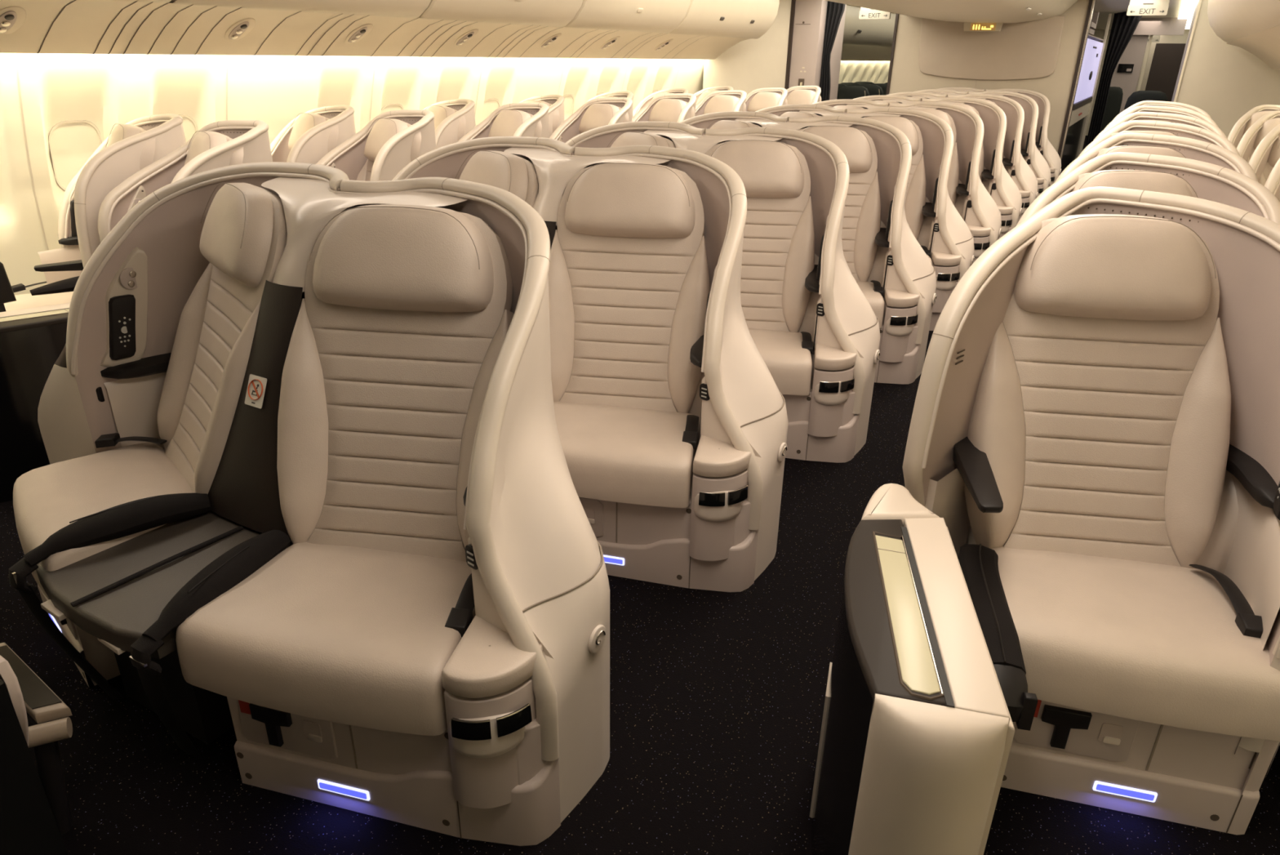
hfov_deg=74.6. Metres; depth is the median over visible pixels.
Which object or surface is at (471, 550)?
switch
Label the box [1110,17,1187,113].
wall
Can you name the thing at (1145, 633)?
seat cushion
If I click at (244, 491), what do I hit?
divider
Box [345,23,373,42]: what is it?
light
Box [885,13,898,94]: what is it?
trim
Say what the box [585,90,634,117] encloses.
seat
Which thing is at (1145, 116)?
seat
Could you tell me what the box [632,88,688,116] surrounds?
seat
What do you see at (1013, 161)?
seat
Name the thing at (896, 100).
divider
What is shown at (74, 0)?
trim
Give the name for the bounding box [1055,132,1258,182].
seat
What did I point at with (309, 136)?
seat
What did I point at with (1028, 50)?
panel
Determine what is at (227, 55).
trim
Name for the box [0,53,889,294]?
wall
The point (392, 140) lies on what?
seat
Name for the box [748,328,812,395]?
seat cushion
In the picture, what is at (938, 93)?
divider
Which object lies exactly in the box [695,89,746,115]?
seat
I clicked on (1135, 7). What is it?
exit sign
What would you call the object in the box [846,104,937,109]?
divider
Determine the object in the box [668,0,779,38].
bin
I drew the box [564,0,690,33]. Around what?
bin
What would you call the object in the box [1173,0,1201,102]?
trim
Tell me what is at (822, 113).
divider
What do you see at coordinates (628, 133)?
seat
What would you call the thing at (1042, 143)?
seat
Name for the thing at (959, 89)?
seat
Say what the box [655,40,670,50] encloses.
bulb
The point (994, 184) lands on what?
switch
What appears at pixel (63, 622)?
power socket
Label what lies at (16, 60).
trim
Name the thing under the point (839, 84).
seat
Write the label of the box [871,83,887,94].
seat
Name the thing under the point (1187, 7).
light strip
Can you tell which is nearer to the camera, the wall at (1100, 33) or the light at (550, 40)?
the light at (550, 40)
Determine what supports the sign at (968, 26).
attached to the bin at (956, 11)
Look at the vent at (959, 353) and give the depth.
1.90 m
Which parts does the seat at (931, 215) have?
backrest, armrest, control panel, panel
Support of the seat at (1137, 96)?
on the floor
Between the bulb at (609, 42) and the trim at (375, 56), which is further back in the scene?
the bulb at (609, 42)
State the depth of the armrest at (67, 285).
3.16 m
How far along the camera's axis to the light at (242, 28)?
4.26 m
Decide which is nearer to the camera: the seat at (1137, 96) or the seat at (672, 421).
the seat at (672, 421)
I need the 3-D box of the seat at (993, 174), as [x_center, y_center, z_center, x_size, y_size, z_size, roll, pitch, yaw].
[2.662,-2.038,6.881,0.893,1.199,0.934,7,25,13]
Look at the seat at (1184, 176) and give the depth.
2.76 m
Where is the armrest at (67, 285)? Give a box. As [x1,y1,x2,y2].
[29,275,79,295]
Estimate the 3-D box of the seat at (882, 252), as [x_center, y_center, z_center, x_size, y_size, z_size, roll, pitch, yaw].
[1.105,-0.964,4.400,0.894,1.200,0.934,7,25,13]
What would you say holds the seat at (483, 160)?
on the floor
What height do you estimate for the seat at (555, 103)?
1.190 m
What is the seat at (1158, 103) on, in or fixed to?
on the floor
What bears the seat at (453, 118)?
on the floor
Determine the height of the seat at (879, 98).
1.199 m
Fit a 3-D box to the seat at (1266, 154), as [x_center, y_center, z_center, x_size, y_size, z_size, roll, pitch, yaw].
[3.848,-1.133,4.893,0.751,1.192,0.926,14,27,27]
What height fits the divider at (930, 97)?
0.749 m
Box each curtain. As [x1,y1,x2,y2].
[819,0,845,101]
[1084,11,1142,147]
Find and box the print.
[251,384,258,403]
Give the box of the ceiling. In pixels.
[1092,0,1182,29]
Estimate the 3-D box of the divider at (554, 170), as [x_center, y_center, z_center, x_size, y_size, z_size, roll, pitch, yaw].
[-0.320,-0.554,2.956,0.680,0.749,0.544,14,27,27]
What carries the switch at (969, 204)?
attached to the seat at (968, 194)
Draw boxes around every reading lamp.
[119,267,137,288]
[133,198,142,204]
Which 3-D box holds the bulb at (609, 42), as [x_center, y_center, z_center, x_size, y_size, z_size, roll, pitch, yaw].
[-0.262,-3.243,7.101,0.150,0.084,0.072,14,27,27]
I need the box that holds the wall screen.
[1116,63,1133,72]
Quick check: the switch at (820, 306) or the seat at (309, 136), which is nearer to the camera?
the switch at (820, 306)
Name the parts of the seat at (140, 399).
socket panel, control panel, armrest, backrest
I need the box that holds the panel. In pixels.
[919,15,1065,79]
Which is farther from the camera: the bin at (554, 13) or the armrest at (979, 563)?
the bin at (554, 13)
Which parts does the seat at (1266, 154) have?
backrest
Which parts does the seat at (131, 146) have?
folding armrest, armrest, control panel, backrest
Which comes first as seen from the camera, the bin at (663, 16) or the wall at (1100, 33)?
the bin at (663, 16)
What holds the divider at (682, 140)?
attached to the seat at (814, 328)
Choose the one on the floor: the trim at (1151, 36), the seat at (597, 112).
the seat at (597, 112)
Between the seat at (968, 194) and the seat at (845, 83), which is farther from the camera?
the seat at (845, 83)
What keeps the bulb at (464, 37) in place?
on the light at (466, 37)
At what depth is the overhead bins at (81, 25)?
4.54 m
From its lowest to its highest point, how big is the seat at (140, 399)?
1.200 m
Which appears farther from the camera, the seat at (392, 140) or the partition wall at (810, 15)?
the partition wall at (810, 15)
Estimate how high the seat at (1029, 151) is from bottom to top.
1.199 m
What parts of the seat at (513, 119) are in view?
backrest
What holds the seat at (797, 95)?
on the floor
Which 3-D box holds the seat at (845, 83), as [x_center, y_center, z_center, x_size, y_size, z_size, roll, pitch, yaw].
[3.071,-4.633,12.805,0.500,1.150,0.520,14,27,27]
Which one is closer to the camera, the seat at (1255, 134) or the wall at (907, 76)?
the seat at (1255, 134)
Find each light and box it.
[0,5,26,34]
[49,613,62,632]
[224,17,255,39]
[317,778,369,800]
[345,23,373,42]
[453,28,478,45]
[538,33,561,47]
[599,35,620,48]
[603,555,624,565]
[653,38,672,50]
[1092,780,1157,802]
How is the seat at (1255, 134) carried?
on the floor
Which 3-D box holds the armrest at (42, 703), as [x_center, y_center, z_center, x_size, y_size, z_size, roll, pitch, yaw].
[-1.283,0.659,1.772,0.391,0.296,0.091,18,29,33]
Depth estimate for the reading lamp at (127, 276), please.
2.37 m
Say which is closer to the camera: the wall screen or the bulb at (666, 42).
the bulb at (666, 42)
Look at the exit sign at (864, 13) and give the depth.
9.52 m
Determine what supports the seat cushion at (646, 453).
on the seat at (672, 421)
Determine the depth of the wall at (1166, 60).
16.75 m
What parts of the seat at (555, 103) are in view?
backrest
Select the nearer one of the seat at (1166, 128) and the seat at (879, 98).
the seat at (1166, 128)
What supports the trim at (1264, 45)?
attached to the wall at (1221, 79)
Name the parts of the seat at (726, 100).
backrest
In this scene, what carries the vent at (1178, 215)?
attached to the seat at (1096, 408)
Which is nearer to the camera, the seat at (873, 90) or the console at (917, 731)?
the console at (917, 731)
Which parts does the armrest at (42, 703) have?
frame, post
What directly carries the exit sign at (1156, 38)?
hanging from the ceiling
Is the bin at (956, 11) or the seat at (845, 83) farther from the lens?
the seat at (845, 83)
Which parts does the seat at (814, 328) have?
backrest, armrest, panel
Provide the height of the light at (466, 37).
0.114 m
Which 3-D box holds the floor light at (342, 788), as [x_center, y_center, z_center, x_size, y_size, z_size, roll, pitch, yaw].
[-0.626,0.765,1.774,0.122,0.026,0.003,7,25,13]
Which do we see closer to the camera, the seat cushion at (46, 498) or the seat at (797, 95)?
the seat cushion at (46, 498)
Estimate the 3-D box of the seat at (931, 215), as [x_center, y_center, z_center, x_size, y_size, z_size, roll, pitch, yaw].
[1.624,-1.322,5.227,0.894,1.200,0.934,7,25,13]
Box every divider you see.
[207,177,467,541]
[503,146,670,249]
[644,129,782,154]
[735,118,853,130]
[798,110,901,117]
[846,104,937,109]
[883,99,964,103]
[915,96,985,99]
[937,93,1001,95]
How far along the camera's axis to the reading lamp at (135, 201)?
3.57 m
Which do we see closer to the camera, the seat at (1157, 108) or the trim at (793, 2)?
the seat at (1157, 108)
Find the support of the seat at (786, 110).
on the floor
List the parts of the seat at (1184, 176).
backrest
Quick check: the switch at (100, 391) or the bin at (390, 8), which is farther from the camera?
the bin at (390, 8)
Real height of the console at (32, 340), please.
0.626 m
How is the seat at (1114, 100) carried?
on the floor
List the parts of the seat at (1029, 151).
armrest, panel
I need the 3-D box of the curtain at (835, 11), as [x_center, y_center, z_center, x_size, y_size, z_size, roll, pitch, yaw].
[2.205,-3.903,9.883,0.210,2.160,0.056,14,27,27]
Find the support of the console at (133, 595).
on the floor
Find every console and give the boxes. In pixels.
[0,302,70,502]
[0,655,67,854]
[8,493,290,757]
[809,483,1014,854]
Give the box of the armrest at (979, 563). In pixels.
[958,543,1037,730]
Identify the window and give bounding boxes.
[48,120,102,191]
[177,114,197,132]
[381,103,404,111]
[484,97,500,106]
[563,94,573,114]
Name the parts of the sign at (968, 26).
lit panel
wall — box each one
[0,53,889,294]
[702,0,791,94]
[788,0,846,99]
[888,0,1089,152]
[1085,29,1189,135]
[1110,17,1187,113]
[1145,43,1186,101]
[1171,0,1279,137]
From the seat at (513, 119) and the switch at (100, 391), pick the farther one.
the seat at (513, 119)
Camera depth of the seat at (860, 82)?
13.35 m
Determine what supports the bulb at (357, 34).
on the light at (361, 32)
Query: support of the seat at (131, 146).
on the floor
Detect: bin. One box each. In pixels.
[115,0,171,3]
[173,0,431,17]
[417,0,583,26]
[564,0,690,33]
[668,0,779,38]
[826,0,1077,22]
[842,4,896,46]
[1207,0,1279,42]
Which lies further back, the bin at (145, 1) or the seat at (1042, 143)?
the seat at (1042, 143)
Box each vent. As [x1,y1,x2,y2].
[955,349,964,364]
[1087,206,1198,222]
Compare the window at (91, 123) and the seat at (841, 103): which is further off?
the seat at (841, 103)
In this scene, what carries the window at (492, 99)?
in the wall at (104, 91)
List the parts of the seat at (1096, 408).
folding armrest, socket panel, backrest, armrest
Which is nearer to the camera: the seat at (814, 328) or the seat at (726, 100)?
the seat at (814, 328)
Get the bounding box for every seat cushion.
[4,291,73,311]
[13,441,192,599]
[175,541,475,735]
[553,401,697,507]
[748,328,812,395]
[856,280,884,328]
[991,546,1279,741]
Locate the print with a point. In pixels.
(255, 388)
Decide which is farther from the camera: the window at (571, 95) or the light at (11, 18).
the window at (571, 95)
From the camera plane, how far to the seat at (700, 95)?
8.91 m
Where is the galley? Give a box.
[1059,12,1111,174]
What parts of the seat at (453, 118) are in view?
backrest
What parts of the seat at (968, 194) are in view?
backrest, armrest, control panel, panel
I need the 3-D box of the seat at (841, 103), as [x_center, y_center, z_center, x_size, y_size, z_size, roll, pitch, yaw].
[1.309,-1.896,6.510,0.923,1.199,0.851,-18,30,-36]
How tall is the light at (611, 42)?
0.114 m
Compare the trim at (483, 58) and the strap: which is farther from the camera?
the trim at (483, 58)
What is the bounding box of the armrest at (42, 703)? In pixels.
[0,642,72,835]
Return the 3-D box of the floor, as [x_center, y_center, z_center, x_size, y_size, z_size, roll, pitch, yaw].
[3.422,-2.422,9.254,6.000,0.001,24.200,14,27,27]
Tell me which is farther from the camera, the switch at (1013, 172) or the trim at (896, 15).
the trim at (896, 15)
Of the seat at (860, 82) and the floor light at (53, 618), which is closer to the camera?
the floor light at (53, 618)
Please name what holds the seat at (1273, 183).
on the floor
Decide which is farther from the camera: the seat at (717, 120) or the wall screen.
the wall screen
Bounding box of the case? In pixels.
[0,262,16,311]
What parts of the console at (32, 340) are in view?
tray lid, inset frame, cream lid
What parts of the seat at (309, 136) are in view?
backrest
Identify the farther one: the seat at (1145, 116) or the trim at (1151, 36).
the trim at (1151, 36)
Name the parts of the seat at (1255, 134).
backrest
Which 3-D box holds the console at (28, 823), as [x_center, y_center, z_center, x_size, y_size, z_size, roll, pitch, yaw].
[-1.299,0.597,1.489,0.720,0.634,0.220,14,27,27]
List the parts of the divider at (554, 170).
dark panel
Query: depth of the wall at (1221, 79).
8.01 m
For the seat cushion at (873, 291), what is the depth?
4.12 m
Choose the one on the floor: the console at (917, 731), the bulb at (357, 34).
the console at (917, 731)
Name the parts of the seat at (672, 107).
backrest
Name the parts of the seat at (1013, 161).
armrest, panel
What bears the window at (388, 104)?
in the wall at (104, 91)
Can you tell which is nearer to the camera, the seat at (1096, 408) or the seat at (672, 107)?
the seat at (1096, 408)
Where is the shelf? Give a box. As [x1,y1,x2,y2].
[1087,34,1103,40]
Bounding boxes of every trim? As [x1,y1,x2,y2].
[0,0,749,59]
[15,53,48,250]
[36,0,708,58]
[226,55,228,119]
[369,56,376,121]
[475,57,484,112]
[784,0,795,89]
[840,43,892,61]
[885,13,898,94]
[1057,0,1093,157]
[1137,35,1153,90]
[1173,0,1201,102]
[1226,25,1279,69]
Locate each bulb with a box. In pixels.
[0,10,17,33]
[228,21,248,39]
[348,26,367,42]
[456,31,474,44]
[541,35,557,47]
[600,38,617,48]
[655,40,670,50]
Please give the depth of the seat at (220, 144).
3.54 m
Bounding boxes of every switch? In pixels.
[95,386,104,401]
[465,543,478,569]
[699,382,710,400]
[816,302,824,315]
[886,254,893,265]
[933,222,939,231]
[966,200,972,207]
[991,182,996,189]
[1011,169,1015,175]
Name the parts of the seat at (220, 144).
control panel, backrest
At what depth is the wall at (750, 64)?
9.55 m
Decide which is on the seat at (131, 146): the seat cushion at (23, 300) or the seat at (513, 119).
the seat cushion at (23, 300)
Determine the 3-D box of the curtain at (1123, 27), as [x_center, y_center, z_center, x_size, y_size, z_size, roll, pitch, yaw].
[6.827,-4.842,12.172,0.370,2.160,0.056,14,27,27]
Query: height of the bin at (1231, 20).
0.468 m
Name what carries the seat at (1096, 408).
on the floor
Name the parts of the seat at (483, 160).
backrest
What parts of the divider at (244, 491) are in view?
dark panel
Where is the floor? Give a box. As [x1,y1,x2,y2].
[0,135,1279,854]
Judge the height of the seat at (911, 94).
1.199 m
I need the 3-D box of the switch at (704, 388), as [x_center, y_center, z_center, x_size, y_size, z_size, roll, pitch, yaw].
[0.191,-0.104,2.473,0.036,0.050,0.006,19,29,34]
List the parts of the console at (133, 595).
mount plate, mount plate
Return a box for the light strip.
[1177,0,1199,29]
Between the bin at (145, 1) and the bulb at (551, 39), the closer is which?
the bin at (145, 1)
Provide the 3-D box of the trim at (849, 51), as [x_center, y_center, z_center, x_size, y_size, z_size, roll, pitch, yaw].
[4.665,-6.622,14.923,0.440,0.213,11.050,14,27,27]
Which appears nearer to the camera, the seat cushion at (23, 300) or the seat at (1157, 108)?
the seat cushion at (23, 300)
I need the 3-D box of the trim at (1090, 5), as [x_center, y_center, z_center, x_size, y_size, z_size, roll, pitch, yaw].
[4.854,-3.667,9.475,0.028,2.140,0.160,14,27,27]
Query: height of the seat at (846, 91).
1.150 m
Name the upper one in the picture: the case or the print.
the case
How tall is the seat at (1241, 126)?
1.192 m
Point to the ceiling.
(1104, 7)
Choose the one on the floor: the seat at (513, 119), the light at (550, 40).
the seat at (513, 119)
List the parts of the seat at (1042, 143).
armrest, panel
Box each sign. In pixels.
[858,6,890,18]
[963,22,1003,31]
[1126,0,1169,15]
[1147,35,1159,42]
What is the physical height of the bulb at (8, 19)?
0.084 m
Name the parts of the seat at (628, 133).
backrest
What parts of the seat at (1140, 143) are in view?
backrest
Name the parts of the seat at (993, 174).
armrest, panel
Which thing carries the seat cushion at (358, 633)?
on the seat at (428, 647)
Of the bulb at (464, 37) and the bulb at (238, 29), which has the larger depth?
the bulb at (464, 37)
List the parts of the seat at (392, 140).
backrest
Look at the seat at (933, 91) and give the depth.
8.92 m
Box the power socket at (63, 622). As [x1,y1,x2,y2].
[59,617,66,625]
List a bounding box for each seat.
[4,113,186,311]
[13,161,349,686]
[97,120,272,242]
[175,177,609,845]
[270,105,355,163]
[315,109,435,181]
[391,136,575,230]
[423,98,475,148]
[457,102,549,142]
[519,94,564,137]
[548,145,788,591]
[549,97,632,142]
[565,120,705,147]
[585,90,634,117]
[631,93,696,122]
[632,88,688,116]
[679,111,788,128]
[693,85,733,104]
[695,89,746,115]
[702,127,879,462]
[745,87,787,111]
[755,104,846,117]
[786,85,821,104]
[786,115,936,383]
[810,98,888,109]
[836,85,869,99]
[837,83,846,91]
[840,82,861,85]
[844,107,974,330]
[854,94,921,102]
[855,81,873,84]
[857,84,883,95]
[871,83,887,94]
[888,91,947,98]
[888,102,1001,262]
[902,186,1279,835]
[915,88,968,94]
[920,97,1022,239]
[937,87,985,91]
[946,93,1038,220]
[967,90,1050,195]
[985,88,1061,186]
[1016,151,1279,226]
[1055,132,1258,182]
[1077,120,1239,157]
[1093,111,1227,139]
[1100,86,1123,132]
[1105,105,1218,128]
[1111,100,1212,120]
[1124,90,1168,110]
[1226,104,1279,148]
[1236,110,1279,162]
[1248,124,1279,186]
[1264,157,1279,201]
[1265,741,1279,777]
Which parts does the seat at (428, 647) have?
socket panel, backrest, armrest, panel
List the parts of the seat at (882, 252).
backrest, armrest, control panel, panel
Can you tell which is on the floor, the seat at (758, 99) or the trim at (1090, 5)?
the seat at (758, 99)
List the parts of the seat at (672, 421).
socket panel, backrest, armrest, panel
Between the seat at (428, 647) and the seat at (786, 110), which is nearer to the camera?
the seat at (428, 647)
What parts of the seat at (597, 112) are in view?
backrest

